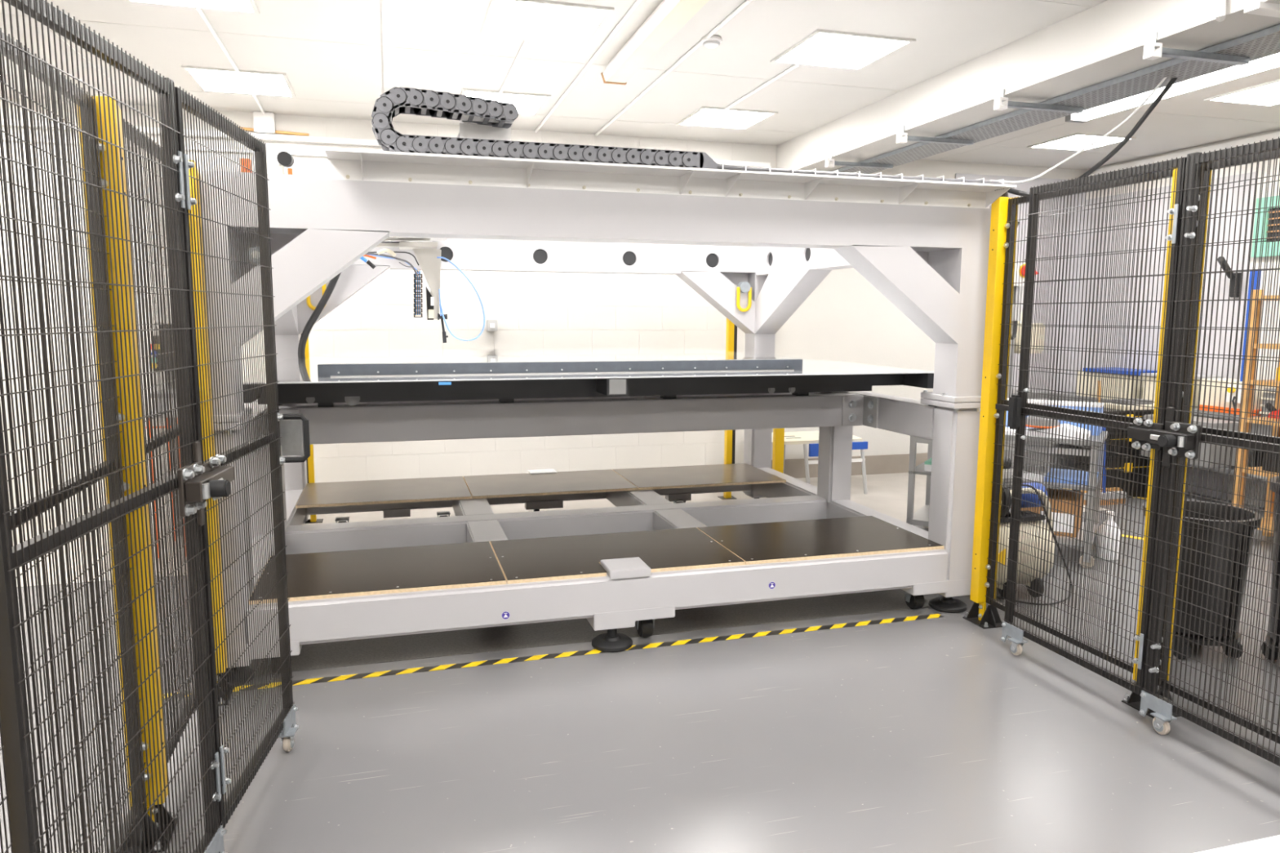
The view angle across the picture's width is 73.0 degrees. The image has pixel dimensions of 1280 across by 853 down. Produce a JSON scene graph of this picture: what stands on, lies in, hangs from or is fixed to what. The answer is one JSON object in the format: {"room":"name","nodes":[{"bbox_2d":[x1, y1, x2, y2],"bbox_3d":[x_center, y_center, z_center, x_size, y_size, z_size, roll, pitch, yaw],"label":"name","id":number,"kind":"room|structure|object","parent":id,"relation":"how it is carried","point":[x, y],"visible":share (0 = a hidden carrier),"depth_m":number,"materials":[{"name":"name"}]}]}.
{"room":"workspace","nodes":[
{"label":"workspace","id":0,"kind":"room"},
{"bbox_2d":[0,96,1086,524],"bbox_3d":[-0.240,-1.036,8.254,10.925,3.300,0.433,-2,8,-16],"label":"wall","id":1,"kind":"structure","parent":0,"point":[531,310],"depth_m":7.89,"materials":[{"name":"paint"}]},
{"bbox_2d":[238,111,309,136],"bbox_3d":[-3.029,-2.453,6.994,0.651,0.162,0.075,-2,8,-16],"label":"junction box","id":2,"kind":"object","parent":1,"relation":"attached to","point":[263,123],"visible":0.87,"depth_m":6.96,"materials":[{"name":"white plastic"}]},
{"bbox_2d":[1,118,770,167],"bbox_3d":[-1.998,-2.327,7.315,6.700,0.145,0.080,-2,8,-16],"label":"trim","id":3,"kind":"structure","parent":1,"relation":"attached to","point":[268,137],"depth_m":7.06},
{"bbox_2d":[771,453,927,478],"bbox_3d":[2.278,0.417,9.175,2.130,0.205,0.018,-2,8,-16],"label":"baseboard","id":4,"kind":"structure","parent":1,"relation":"attached to","point":[899,463],"depth_m":9.22,"materials":[{"name":"grey plastic"}]},
{"bbox_2d":[825,151,893,168],"bbox_3d":[1.861,-2.244,7.322,0.620,0.120,0.050,-2,8,-16],"label":"bracket","id":5,"kind":"object","parent":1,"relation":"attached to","point":[833,163],"visible":1,"depth_m":7.30,"materials":[{"name":"metal"}]},
{"bbox_2d":[896,125,973,145],"bbox_3d":[2.155,-2.113,6.302,0.620,0.120,0.050,-2,8,-16],"label":"bracket","id":6,"kind":"object","parent":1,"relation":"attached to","point":[902,137],"visible":1,"depth_m":6.28,"materials":[{"name":"metal"}]},
{"bbox_2d":[776,0,1279,171],"bbox_3d":[3.049,-1.869,3.078,0.580,0.335,11.550,-2,8,-16],"label":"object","id":7,"kind":"structure","parent":1,"relation":"attached to","point":[1105,41],"depth_m":5.00,"materials":[{"name":"paint"}]},
{"bbox_2d":[993,88,1083,113],"bbox_3d":[2.447,-1.984,5.291,0.620,0.120,0.050,-2,8,-16],"label":"bracket","id":8,"kind":"object","parent":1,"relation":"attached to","point":[1002,103],"visible":1,"depth_m":5.27,"materials":[{"name":"metal"}]},
{"bbox_2d":[831,24,1279,173],"bbox_3d":[2.959,-1.864,4.327,0.320,0.030,8.980,-2,8,-16],"label":"cable tray","id":9,"kind":"object","parent":1,"relation":"attached to","point":[1264,42],"visible":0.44,"depth_m":5.07,"materials":[{"name":"metal"}]},
{"bbox_2d":[990,76,1167,183],"bbox_3d":[2.369,-1.645,4.847,0.976,0.601,0.367,0,7,-4],"label":"cable","id":10,"kind":"object","parent":9,"relation":"hanging from","point":[1164,78],"visible":0.84,"depth_m":4.91,"materials":[{"name":"white plastic"}]},
{"bbox_2d":[1007,77,1177,196],"bbox_3d":[2.393,-1.612,4.764,1.068,0.715,0.258,-1,7,-9],"label":"cable","id":11,"kind":"object","parent":9,"relation":"hanging from","point":[1013,191],"visible":0.49,"depth_m":4.83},
{"bbox_2d":[1142,31,1249,65],"bbox_3d":[2.747,-1.850,4.252,0.620,0.120,0.050,-2,8,-16],"label":"bracket","id":12,"kind":"object","parent":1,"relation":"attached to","point":[1154,50],"visible":1,"depth_m":4.22,"materials":[{"name":"metal"}]},
{"bbox_2d":[0,466,1279,852],"bbox_3d":[1.385,1.351,3.001,10.820,0.102,11.730,-2,8,-16],"label":"floor","id":13,"kind":"structure","parent":0,"point":[925,735],"depth_m":3.40,"materials":[{"name":"grey concrete"}]},
{"bbox_2d":[76,95,179,852],"bbox_3d":[-1.579,0.186,2.623,0.160,2.287,0.210,-2,8,-16],"label":"fence post","id":14,"kind":"object","parent":13,"relation":"on","point":[96,96],"visible":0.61,"depth_m":2.62,"materials":[{"name":"metal"}]},
{"bbox_2d":[0,27,147,852],"bbox_3d":[-1.414,0.205,2.054,0.036,2.164,1.164,-2,8,-16],"label":"mesh fence","id":15,"kind":"object","parent":14,"relation":"attached to","point":[2,34],"visible":0.56,"depth_m":2.18,"materials":[{"name":"black metal"}]},
{"bbox_2d":[151,324,182,536],"bbox_3d":[-3.503,0.037,6.456,0.152,1.598,0.270,-2,8,-16],"label":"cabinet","id":16,"kind":"object","parent":13,"relation":"on","point":[166,324],"visible":0.16,"depth_m":6.30,"materials":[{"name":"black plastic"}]},
{"bbox_2d":[188,160,234,708],"bbox_3d":[-1.872,0.055,3.638,0.160,2.287,0.210,-2,8,-16],"label":"fence post","id":17,"kind":"object","parent":13,"relation":"on","point":[188,160],"visible":0.24,"depth_m":3.65,"materials":[{"name":"metal"}]},
{"bbox_2d":[123,118,197,763],"bbox_3d":[-1.724,0.067,3.127,0.036,2.164,1.044,-2,8,-16],"label":"mesh fence","id":18,"kind":"object","parent":17,"relation":"attached to","point":[124,122],"visible":0.31,"depth_m":3.06,"materials":[{"name":"black metal"}]},
{"bbox_2d":[174,86,310,828],"bbox_3d":[-1.275,0.153,2.900,0.141,2.283,0.810,-1,7,-7],"label":"gate leaf","id":19,"kind":"object","parent":13,"relation":"on","point":[291,430],"visible":0.94,"depth_m":2.84,"materials":[{"name":"black metal"}]},
{"bbox_2d":[304,337,323,524],"bbox_3d":[-2.648,-0.049,6.922,0.140,1.660,0.130,-2,8,-16],"label":"fence post","id":20,"kind":"object","parent":13,"relation":"on","point":[310,460],"visible":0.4,"depth_m":6.94,"materials":[{"name":"yellow metal"}]},
{"bbox_2d":[162,613,943,698],"bbox_3d":[-0.217,1.126,4.329,3.980,0.002,0.052,-2,8,-16],"label":"tape","id":21,"kind":"object","parent":13,"relation":"on","point":[934,615],"visible":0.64,"depth_m":4.30,"materials":[{"name":"yellow plastic"}]},
{"bbox_2d":[198,170,991,687],"bbox_3d":[-0.419,-0.181,5.637,4.023,2.261,3.015,-2,8,-16],"label":"machine","id":22,"kind":"object","parent":13,"relation":"on","point":[931,262],"visible":0.72,"depth_m":4.71,"materials":[{"name":"grey paint"}]},
{"bbox_2d":[240,143,282,173],"bbox_3d":[-1.816,-1.242,4.152,0.175,0.208,0.120,-2,8,-16],"label":"control box","id":23,"kind":"object","parent":22,"relation":"on","point":[273,150],"visible":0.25,"depth_m":4.10,"materials":[{"name":"white plastic"}]},
{"bbox_2d":[275,151,293,174],"bbox_3d":[-1.592,-1.231,4.181,0.301,0.181,0.116,-2,8,-16],"label":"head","id":24,"kind":"object","parent":23,"relation":"attached to","point":[284,158],"visible":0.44,"depth_m":4.10},
{"bbox_2d":[297,272,341,359],"bbox_3d":[-2.288,-0.684,6.268,0.372,1.138,0.047,-2,8,-16],"label":"cable","id":25,"kind":"object","parent":22,"relation":"hanging from","point":[301,348],"visible":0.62,"depth_m":6.22,"materials":[{"name":"black rubber"}]},
{"bbox_2d":[248,541,506,604],"bbox_3d":[-1.308,0.726,4.401,1.153,0.020,0.765,-2,8,-16],"label":"board","id":26,"kind":"object","parent":22,"relation":"on","point":[362,572],"visible":0.83,"depth_m":4.33,"materials":[{"name":"brown wood"}]},
{"bbox_2d":[295,475,471,508],"bbox_3d":[-1.867,0.474,6.368,1.168,0.019,0.815,-2,8,-16],"label":"board","id":27,"kind":"object","parent":22,"relation":"on","point":[444,488],"visible":1,"depth_m":6.26,"materials":[{"name":"brown wood"}]},
{"bbox_2d":[391,113,515,241],"bbox_3d":[-1.237,-1.338,5.027,0.652,0.337,2.805,-2,8,-16],"label":"gantry beam","id":28,"kind":"structure","parent":22,"relation":"on","point":[467,130],"depth_m":3.89,"materials":[{"name":"white metal"}]},
{"bbox_2d":[360,236,484,351],"bbox_3d":[-1.289,-0.781,5.139,0.719,0.689,0.240,-2,8,-16],"label":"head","id":29,"kind":"object","parent":28,"relation":"hanging from","point":[428,258],"visible":0.93,"depth_m":5.11},
{"bbox_2d":[462,469,638,498],"bbox_3d":[-0.714,0.437,6.696,1.223,0.019,0.815,-2,8,-16],"label":"board","id":30,"kind":"object","parent":22,"relation":"on","point":[497,486],"visible":0.96,"depth_m":6.59,"materials":[{"name":"brown wood"}]},
{"bbox_2d":[243,354,933,407],"bbox_3d":[-0.394,-0.299,5.559,3.740,0.197,2.310,-2,8,-16],"label":"table","id":31,"kind":"object","parent":22,"relation":"on","point":[299,382],"visible":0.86,"depth_m":4.64,"materials":[{"name":"metal"}]},
{"bbox_2d":[317,347,802,377],"bbox_3d":[-0.576,-0.430,5.546,2.670,0.066,1.802,-2,8,-16],"label":"bed","id":32,"kind":"object","parent":31,"relation":"on","point":[341,363],"visible":1,"depth_m":4.87,"materials":[{"name":"metal"}]},
{"bbox_2d":[489,527,745,584],"bbox_3d":[-0.151,0.688,4.730,1.244,0.020,0.765,-2,8,-16],"label":"board","id":33,"kind":"object","parent":22,"relation":"on","point":[571,557],"visible":0.94,"depth_m":4.67,"materials":[{"name":"brown wood"}]},
{"bbox_2d":[324,147,1016,208],"bbox_3d":[0.296,-1.148,4.093,3.353,0.108,0.208,-2,8,-16],"label":"cable tray","id":34,"kind":"object","parent":22,"relation":"attached to","point":[343,163],"visible":0.99,"depth_m":4.07,"materials":[{"name":"metal"}]},
{"bbox_2d":[371,86,718,168],"bbox_3d":[-0.394,-1.310,3.861,1.536,0.266,0.150,-2,8,-16],"label":"chain","id":35,"kind":"object","parent":34,"relation":"on","point":[395,101],"visible":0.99,"depth_m":3.72,"materials":[{"name":"grey plastic"}]},
{"bbox_2d":[715,163,1008,197],"bbox_3d":[1.139,-1.181,4.305,1.658,0.163,0.142,-2,8,-16],"label":"cable bundle","id":36,"kind":"object","parent":34,"relation":"on","point":[722,166],"visible":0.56,"depth_m":4.21,"materials":[{"name":"white plastic"}]},
{"bbox_2d":[612,463,786,490],"bbox_3d":[0.458,0.399,7.029,1.207,0.019,0.815,-2,8,-16],"label":"board","id":37,"kind":"object","parent":22,"relation":"on","point":[729,474],"visible":0.96,"depth_m":6.92,"materials":[{"name":"brown wood"}]},
{"bbox_2d":[736,281,751,311],"bbox_3d":[0.864,-1.081,7.210,0.132,0.248,0.080,-2,8,-16],"label":"shackle","id":38,"kind":"object","parent":22,"relation":"hanging from","point":[743,286],"visible":1,"depth_m":7.18,"materials":[{"name":"metal"}]},
{"bbox_2d":[696,515,943,564],"bbox_3d":[1.028,0.651,5.065,1.201,0.020,0.765,-2,8,-16],"label":"board","id":39,"kind":"object","parent":22,"relation":"on","point":[828,538],"visible":0.99,"depth_m":4.99,"materials":[{"name":"brown wood"}]},
{"bbox_2d":[717,317,737,499],"bbox_3d":[0.812,-0.428,7.872,0.140,2.200,0.130,-2,8,-16],"label":"fence post","id":40,"kind":"object","parent":13,"relation":"on","point":[731,329],"visible":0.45,"depth_m":7.91,"materials":[{"name":"yellow metal"}]},
{"bbox_2d":[772,428,784,473],"bbox_3d":[1.248,0.111,7.804,0.140,1.150,0.130,-2,8,-16],"label":"fence post","id":41,"kind":"object","parent":13,"relation":"on","point":[778,433],"visible":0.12,"depth_m":7.79,"materials":[{"name":"yellow metal"}]},
{"bbox_2d":[771,431,867,493],"bbox_3d":[1.615,0.357,8.352,1.050,0.536,0.648,-2,8,-16],"label":"workbench","id":42,"kind":"object","parent":13,"relation":"on","point":[811,437],"visible":0.57,"depth_m":8.15,"materials":[{"name":"white laminate"}]},
{"bbox_2d":[962,196,1018,629],"bbox_3d":[1.912,-0.055,4.629,0.160,2.287,0.210,-2,8,-16],"label":"fence post","id":43,"kind":"object","parent":13,"relation":"on","point":[979,615],"visible":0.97,"depth_m":4.62,"materials":[{"name":"metal"}]},
{"bbox_2d":[984,168,1173,673],"bbox_3d":[2.060,-0.041,4.100,0.037,2.164,1.079,-2,8,-16],"label":"mesh fence","id":44,"kind":"object","parent":43,"relation":"attached to","point":[1012,202],"visible":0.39,"depth_m":4.14,"materials":[{"name":"black metal"}]},
{"bbox_2d":[906,431,1108,568],"bbox_3d":[2.646,0.452,6.298,1.269,0.864,0.640,5,8,31],"label":"workbench","id":45,"kind":"object","parent":13,"relation":"on","point":[920,517],"visible":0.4,"depth_m":6.08,"materials":[{"name":"metal"}]},
{"bbox_2d":[924,457,1051,482],"bbox_3d":[2.528,0.299,6.293,0.800,0.070,0.400,5,8,31],"label":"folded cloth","id":46,"kind":"object","parent":45,"relation":"on","point":[928,463],"visible":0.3,"depth_m":6.16,"materials":[{"name":"white fabric"}]},
{"bbox_2d":[906,505,1098,547],"bbox_3d":[2.645,0.713,6.331,1.218,0.040,0.600,5,9,31],"label":"shelf","id":47,"kind":"object","parent":45,"relation":"attached to","point":[920,517],"depth_m":6.34,"materials":[{"name":"metal"}]},
{"bbox_2d":[908,462,1102,491],"bbox_3d":[2.647,0.346,6.284,1.218,0.020,0.600,5,9,31],"label":"shelf","id":48,"kind":"object","parent":45,"relation":"attached to","point":[919,469],"depth_m":6.19,"materials":[{"name":"grey paint"}]},
{"bbox_2d":[1004,415,1090,439],"bbox_3d":[2.764,-0.016,5.965,0.600,0.150,0.300,5,8,31],"label":"paper stack","id":49,"kind":"object","parent":45,"relation":"on","point":[1064,424],"depth_m":5.83,"materials":[{"name":"white paper"}]},
{"bbox_2d":[1020,488,1083,537],"bbox_3d":[2.799,0.557,6.156,0.600,0.315,0.402,5,8,31],"label":"cardboard box","id":50,"kind":"object","parent":45,"relation":"on","point":[1060,491],"visible":0.2,"depth_m":5.89,"materials":[{"name":"brown cardboard"}]},
{"bbox_2d":[1005,398,1103,435],"bbox_3d":[2.920,-0.076,6.210,0.708,0.207,0.258,5,8,31],"label":"case","id":51,"kind":"object","parent":45,"relation":"on","point":[1063,402],"visible":0.22,"depth_m":6.02,"materials":[{"name":"blue plastic"}]},
{"bbox_2d":[1044,467,1098,485],"bbox_3d":[2.911,0.343,6.108,0.558,0.032,0.428,5,8,31],"label":"folder","id":52,"kind":"object","parent":45,"relation":"on","point":[1051,469],"visible":0.26,"depth_m":5.97,"materials":[{"name":"plastic"}]},
{"bbox_2d":[1004,221,1038,457],"bbox_3d":[3.050,-0.440,7.131,0.370,2.428,0.270,-2,8,-16],"label":"station","id":53,"kind":"object","parent":13,"relation":"on","point":[1018,222],"visible":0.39,"depth_m":7.00,"materials":[{"name":"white plastic"}]},
{"bbox_2d":[996,456,1054,598],"bbox_3d":[2.230,0.549,5.242,0.520,0.931,0.434,-2,8,-16],"label":"air compressor","id":54,"kind":"object","parent":13,"relation":"on","point":[1004,460],"visible":0.3,"depth_m":5.11,"materials":[{"name":"beige metal"}]},
{"bbox_2d":[996,484,1072,605],"bbox_3d":[2.404,0.681,5.108,0.594,0.701,0.209,-2,8,-16],"label":"power cable","id":55,"kind":"object","parent":54,"relation":"attached to","point":[1054,536],"visible":0.52,"depth_m":5.05,"materials":[{"name":"black rubber"}]},
{"bbox_2d":[1008,311,1050,488],"bbox_3d":[3.311,-0.180,7.906,0.700,1.720,0.500,-2,8,-16],"label":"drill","id":56,"kind":"object","parent":13,"relation":"on","point":[1019,322],"visible":0.09,"depth_m":7.75,"materials":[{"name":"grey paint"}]},
{"bbox_2d":[995,156,1186,695],"bbox_3d":[1.946,0.032,3.957,0.106,2.283,1.043,-2,8,-16],"label":"gate leaf","id":57,"kind":"object","parent":13,"relation":"on","point":[1017,410],"visible":0.94,"depth_m":3.81,"materials":[{"name":"black metal"}]},
{"bbox_2d":[1083,426,1126,505],"bbox_3d":[4.190,0.353,7.756,0.420,0.704,0.070,-2,8,-16],"label":"broom","id":58,"kind":"object","parent":13,"relation":"on","point":[1122,492],"visible":0.34,"depth_m":7.76,"materials":[{"name":"blue plastic"}]},
{"bbox_2d":[1095,511,1119,559],"bbox_3d":[3.277,0.756,6.045,0.150,0.329,0.150,-2,8,-16],"label":"bottle","id":59,"kind":"object","parent":13,"relation":"on","point":[1112,517],"visible":0.66,"depth_m":6.00,"materials":[{"name":"white plastic"}]},
{"bbox_2d":[1071,454,1150,497],"bbox_3d":[4.535,0.449,8.245,0.632,0.396,0.420,-2,8,-16],"label":"toolbox","id":60,"kind":"object","parent":13,"relation":"on","point":[1144,472],"visible":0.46,"depth_m":8.07,"materials":[{"name":"black plastic"}]},
{"bbox_2d":[1080,432,1141,456],"bbox_3d":[4.556,0.140,8.211,0.592,0.218,0.400,-2,8,-16],"label":"toolbox","id":61,"kind":"object","parent":60,"relation":"on","point":[1126,438],"visible":0.16,"depth_m":8.00,"materials":[{"name":"black plastic"}]},
{"bbox_2d":[1103,408,1154,432],"bbox_3d":[4.518,-0.068,8.174,0.612,0.198,0.400,-2,8,-16],"label":"toolbox","id":62,"kind":"object","parent":61,"relation":"on","point":[1132,411],"visible":0.09,"depth_m":7.98,"materials":[{"name":"black plastic"}]},
{"bbox_2d":[1104,398,1154,410],"bbox_3d":[4.689,-0.214,8.215,0.520,0.080,0.300,-2,8,-16],"label":"tray","id":63,"kind":"object","parent":62,"relation":"on","point":[1125,400],"visible":0.45,"depth_m":8.12,"materials":[{"name":"beige plastic"}]},
{"bbox_2d":[1048,391,1271,479],"bbox_3d":[5.105,0.213,8.316,0.430,0.850,2.900,-2,8,-16],"label":"workbench","id":64,"kind":"object","parent":13,"relation":"on","point":[1056,393],"visible":0.06,"depth_m":8.80,"materials":[{"name":"grey paint"}]},
{"bbox_2d":[1075,367,1156,399],"bbox_3d":[4.913,-0.442,8.901,0.400,0.300,0.720,-2,8,-16],"label":"storage box","id":65,"kind":"object","parent":64,"relation":"on","point":[1090,368],"visible":0.49,"depth_m":8.75,"materials":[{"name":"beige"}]},
{"bbox_2d":[1049,391,1261,420],"bbox_3d":[5.107,-0.184,8.266,0.430,0.050,2.900,-2,8,-16],"label":"countertop","id":66,"kind":"structure","parent":64,"relation":"on","point":[1056,393],"depth_m":8.76,"materials":[{"name":"grey paint"}]},
{"bbox_2d":[1140,373,1223,408],"bbox_3d":[5.117,-0.346,8.196,0.400,0.290,0.540,-2,8,-16],"label":"storage box","id":67,"kind":"object","parent":64,"relation":"on","point":[1151,389],"visible":0.09,"depth_m":8.26,"materials":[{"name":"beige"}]},
{"bbox_2d":[1186,464,1266,479],"bbox_3d":[5.153,0.301,8.342,0.330,0.030,2.780,-2,8,-16],"label":"shelf","id":68,"kind":"object","parent":64,"relation":"attached to","point":[1232,468],"depth_m":7.64,"materials":[{"name":"grey metal"}]},
{"bbox_2d":[1141,414,1238,468],"bbox_3d":[4.804,0.103,7.707,0.355,0.380,0.930,-2,8,-16],"label":"storage box","id":69,"kind":"object","parent":68,"relation":"on","point":[1210,420],"visible":0.15,"depth_m":7.27,"materials":[{"name":"grey paint"}]},
{"bbox_2d":[1197,377,1275,416],"bbox_3d":[5.222,-0.263,7.581,0.399,0.280,0.550,-2,8,-16],"label":"machine","id":70,"kind":"object","parent":64,"relation":"on","point":[1219,380],"visible":0.44,"depth_m":7.57,"materials":[{"name":"beige plastic"}]},
{"bbox_2d":[1199,404,1261,416],"bbox_3d":[5.208,-0.146,7.566,0.240,0.048,0.500,-2,8,-16],"label":"tray","id":71,"kind":"object","parent":70,"relation":"on","point":[1216,406],"depth_m":7.53,"materials":[{"name":"orange plastic"}]},
{"bbox_2d":[1240,271,1261,382],"bbox_3d":[5.215,-0.720,7.404,0.060,1.228,0.060,-2,8,-16],"label":"post","id":72,"kind":"object","parent":64,"relation":"on","point":[1251,272],"visible":0.06,"depth_m":7.37,"materials":[{"name":"plastic"}]},
{"bbox_2d":[1121,168,1212,718],"bbox_3d":[2.215,0.080,3.578,0.160,2.287,0.210,-2,8,-16],"label":"fence post","id":73,"kind":"object","parent":13,"relation":"on","point":[1133,700],"visible":0.16,"depth_m":3.59,"materials":[{"name":"metal"}]},
{"bbox_2d":[1158,149,1279,744],"bbox_3d":[2.368,0.096,3.032,0.037,2.164,1.115,-2,8,-16],"label":"mesh fence","id":74,"kind":"object","parent":73,"relation":"attached to","point":[1267,733],"visible":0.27,"depth_m":3.33,"materials":[{"name":"black metal"}]},
{"bbox_2d":[1142,499,1262,659],"bbox_3d":[2.791,0.772,4.355,0.502,0.718,0.502,-2,8,-16],"label":"bin","id":75,"kind":"object","parent":13,"relation":"on","point":[1197,503],"visible":0.47,"depth_m":4.17,"materials":[{"name":"black plastic"}]},
{"bbox_2d":[1126,137,1279,766],"bbox_3d":[2.151,0.141,3.077,0.139,2.289,1.040,-2,8,-16],"label":"gate leaf","id":76,"kind":"object","parent":13,"relation":"on","point":[1178,438],"visible":1,"depth_m":3.28,"materials":[{"name":"black metal"}]},
{"bbox_2d":[1196,835,1279,852],"bbox_3d":[2.649,1.348,2.634,1.950,0.012,0.635,-2,8,-16],"label":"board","id":77,"kind":"object","parent":13,"relation":"on","point":[1272,844],"visible":1,"depth_m":2.73,"materials":[{"name":"white"}]},
{"bbox_2d":[1231,289,1279,537],"bbox_3d":[4.837,-0.021,6.070,0.380,1.880,1.020,-2,8,-16],"label":"wooden shelving","id":78,"kind":"object","parent":13,"relation":"on","point":[1254,291],"visible":0.31,"depth_m":6.44,"materials":[{"name":"brown wood"}]},
{"bbox_2d":[1262,452,1279,473],"bbox_3d":[4.774,0.218,6.282,0.280,0.240,0.300,-2,8,-16],"label":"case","id":79,"kind":"object","parent":78,"relation":"on","point":[1271,454],"visible":0.33,"depth_m":6.33,"materials":[{"name":"black plastic"}]},
{"bbox_2d":[1261,475,1279,660],"bbox_3d":[3.260,0.721,4.053,0.572,0.898,0.572,-2,8,-16],"label":"bin","id":80,"kind":"object","parent":13,"relation":"on","point":[1277,643],"visible":0.48,"depth_m":4.12,"materials":[{"name":"black plastic"}]},
{"bbox_3d":[-1.253,0.331,1.491,0.160,2.287,0.210,-2,8,-16],"label":"fence post","id":81,"kind":"object","parent":13,"relation":"on","visible":0},
{"bbox_2d":[0,0,234,852],"bbox_3d":[-1.171,0.253,2.095,0.140,2.289,1.075,-1,7,-7],"label":"gate leaf","id":82,"kind":"object","parent":81,"relation":"attached to","point":[196,482],"visible":1,"depth_m":1.93,"materials":[{"name":"black metal"}]},
{"bbox_2d":[0,0,1279,169],"bbox_3d":[1.399,-2.020,2.572,10.820,0.120,11.730,-2,8,-16],"label":"ceiling","id":83,"kind":"structure","parent":0,"point":[337,57],"depth_m":5.60,"materials":[{"name":"paint"}]},
{"bbox_2d":[125,0,259,14],"bbox_3d":[-2.277,-2.192,4.285,0.640,0.024,0.640,-2,8,-16],"label":"recessed light","id":84,"kind":"object","parent":83,"relation":"in","point":[250,6],"visible":1,"depth_m":4.54,"materials":[{"name":"white plastic"}]},
{"bbox_2d":[136,0,253,11],"bbox_3d":[-2.277,-2.192,4.285,0.590,0.012,0.590,-2,8,-16],"label":"diffuser","id":85,"kind":"object","parent":84,"relation":"attached to","point":[215,5],"depth_m":4.54,"materials":[{"name":"white plastic"}]},
{"bbox_2d":[196,8,239,72],"bbox_3d":[-2.513,-2.295,5.179,0.022,0.022,1.220,-2,8,-16],"label":"conduit","id":86,"kind":"object","parent":83,"relation":"attached to","point":[200,11],"visible":1,"depth_m":5.07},
{"bbox_2d":[181,65,295,97],"bbox_3d":[-2.791,-2.421,6.068,0.640,0.024,0.640,-2,8,-16],"label":"recessed light","id":87,"kind":"object","parent":83,"relation":"in","point":[206,78],"visible":0.96,"depth_m":6.04,"materials":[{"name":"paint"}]},
{"bbox_2d":[461,88,551,115],"bbox_3d":[-1.055,-2.483,6.613,0.640,0.024,0.640,-2,8,-16],"label":"recessed light","id":88,"kind":"object","parent":83,"relation":"in","point":[527,104],"visible":0.63,"depth_m":6.48,"materials":[{"name":"white plastic"}]},
{"bbox_2d":[480,0,613,45],"bbox_3d":[-0.532,-2.251,4.801,0.640,0.024,0.640,-2,8,-16],"label":"recessed light","id":89,"kind":"object","parent":83,"relation":"in","point":[540,20],"visible":1,"depth_m":4.77,"materials":[{"name":"white plastic"}]},
{"bbox_2d":[534,0,642,133],"bbox_3d":[-0.053,-2.214,4.619,0.022,0.022,6.280,-2,8,-16],"label":"conduit","id":90,"kind":"object","parent":83,"relation":"attached to","point":[637,2],"visible":1,"depth_m":5.40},
{"bbox_2d":[600,0,709,84],"bbox_3d":[0.073,-2.199,4.846,0.185,0.110,1.740,-2,8,-16],"label":"tube light","id":91,"kind":"object","parent":83,"relation":"attached to","point":[669,16],"visible":1,"depth_m":4.78,"materials":[{"name":"white plastic"}]},
{"bbox_2d":[594,0,752,136],"bbox_3d":[0.535,-2.200,4.529,0.022,0.022,6.780,-2,8,-16],"label":"conduit","id":92,"kind":"object","parent":83,"relation":"attached to","point":[745,2],"visible":1,"depth_m":5.48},
{"bbox_2d":[701,35,721,48],"bbox_3d":[0.419,-2.254,5.075,0.124,0.054,0.124,-2,8,-16],"label":"smoke detector","id":93,"kind":"object","parent":83,"relation":"attached to","point":[714,41],"visible":0.98,"depth_m":5.04,"materials":[{"name":"grey plastic"}]},
{"bbox_2d":[676,106,777,129],"bbox_3d":[0.705,-2.540,7.113,0.640,0.024,0.640,-2,8,-16],"label":"recessed light","id":94,"kind":"object","parent":83,"relation":"in","point":[704,116],"visible":1,"depth_m":7.09,"materials":[{"name":"white plastic"}]},
{"bbox_2d":[724,64,798,110],"bbox_3d":[0.842,-2.407,6.169,0.022,0.022,1.250,-2,8,-16],"label":"conduit","id":95,"kind":"object","parent":83,"relation":"attached to","point":[794,66],"visible":1,"depth_m":6.08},
{"bbox_2d":[770,28,915,70],"bbox_3d":[1.227,-2.307,5.301,0.640,0.024,0.640,-2,8,-16],"label":"recessed light","id":96,"kind":"object","parent":83,"relation":"in","point":[825,48],"visible":1,"depth_m":5.28,"materials":[{"name":"white plastic"}]},
{"bbox_2d":[1026,133,1136,151],"bbox_3d":[4.083,-2.642,8.022,0.640,0.024,0.640,-2,8,-16],"label":"recessed light","id":97,"kind":"object","parent":83,"relation":"in","point":[1077,141],"visible":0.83,"depth_m":8.02,"materials":[{"name":"white plastic"}]},
{"bbox_2d":[1065,86,1164,123],"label":"tube light","id":98,"kind":"object","parent":83,"relation":"attached to","point":[1135,100],"depth_m":6.28,"materials":[{"name":"white plastic"}]},
{"bbox_2d":[1162,53,1279,98],"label":"tube light","id":99,"kind":"object","parent":83,"relation":"attached to","point":[1266,63],"depth_m":5.44,"materials":[{"name":"white plastic"}]},
{"bbox_2d":[1204,79,1279,106],"bbox_3d":[4.600,-2.412,6.230,0.640,0.024,0.640,-2,8,-16],"label":"recessed light","id":100,"kind":"object","parent":83,"relation":"in","point":[1267,94],"visible":1,"depth_m":6.33,"materials":[{"name":"white plastic"}]},
{"bbox_2d":[1071,128,1279,507],"bbox_3d":[6.531,-0.505,4.299,0.200,3.300,11.630,-2,8,-16],"label":"wall","id":101,"kind":"structure","parent":0,"point":[1268,135],"depth_m":8.43,"materials":[{"name":"paint"}]},
{"bbox_2d":[1217,256,1241,297],"bbox_3d":[5.261,-1.340,7.755,0.387,0.354,0.100,-4,9,-32],"label":"wall bracket","id":102,"kind":"object","parent":101,"relation":"attached to","point":[1219,260],"visible":0.72,"depth_m":7.80,"materials":[{"name":"black metal"}]},
{"bbox_2d":[1251,195,1279,257],"bbox_3d":[5.556,-1.715,7.318,0.050,0.510,0.720,-2,8,-16],"label":"air vent","id":103,"kind":"object","parent":101,"relation":"in","point":[1274,197],"visible":0.45,"depth_m":7.55,"materials":[{"name":"teal paint"}]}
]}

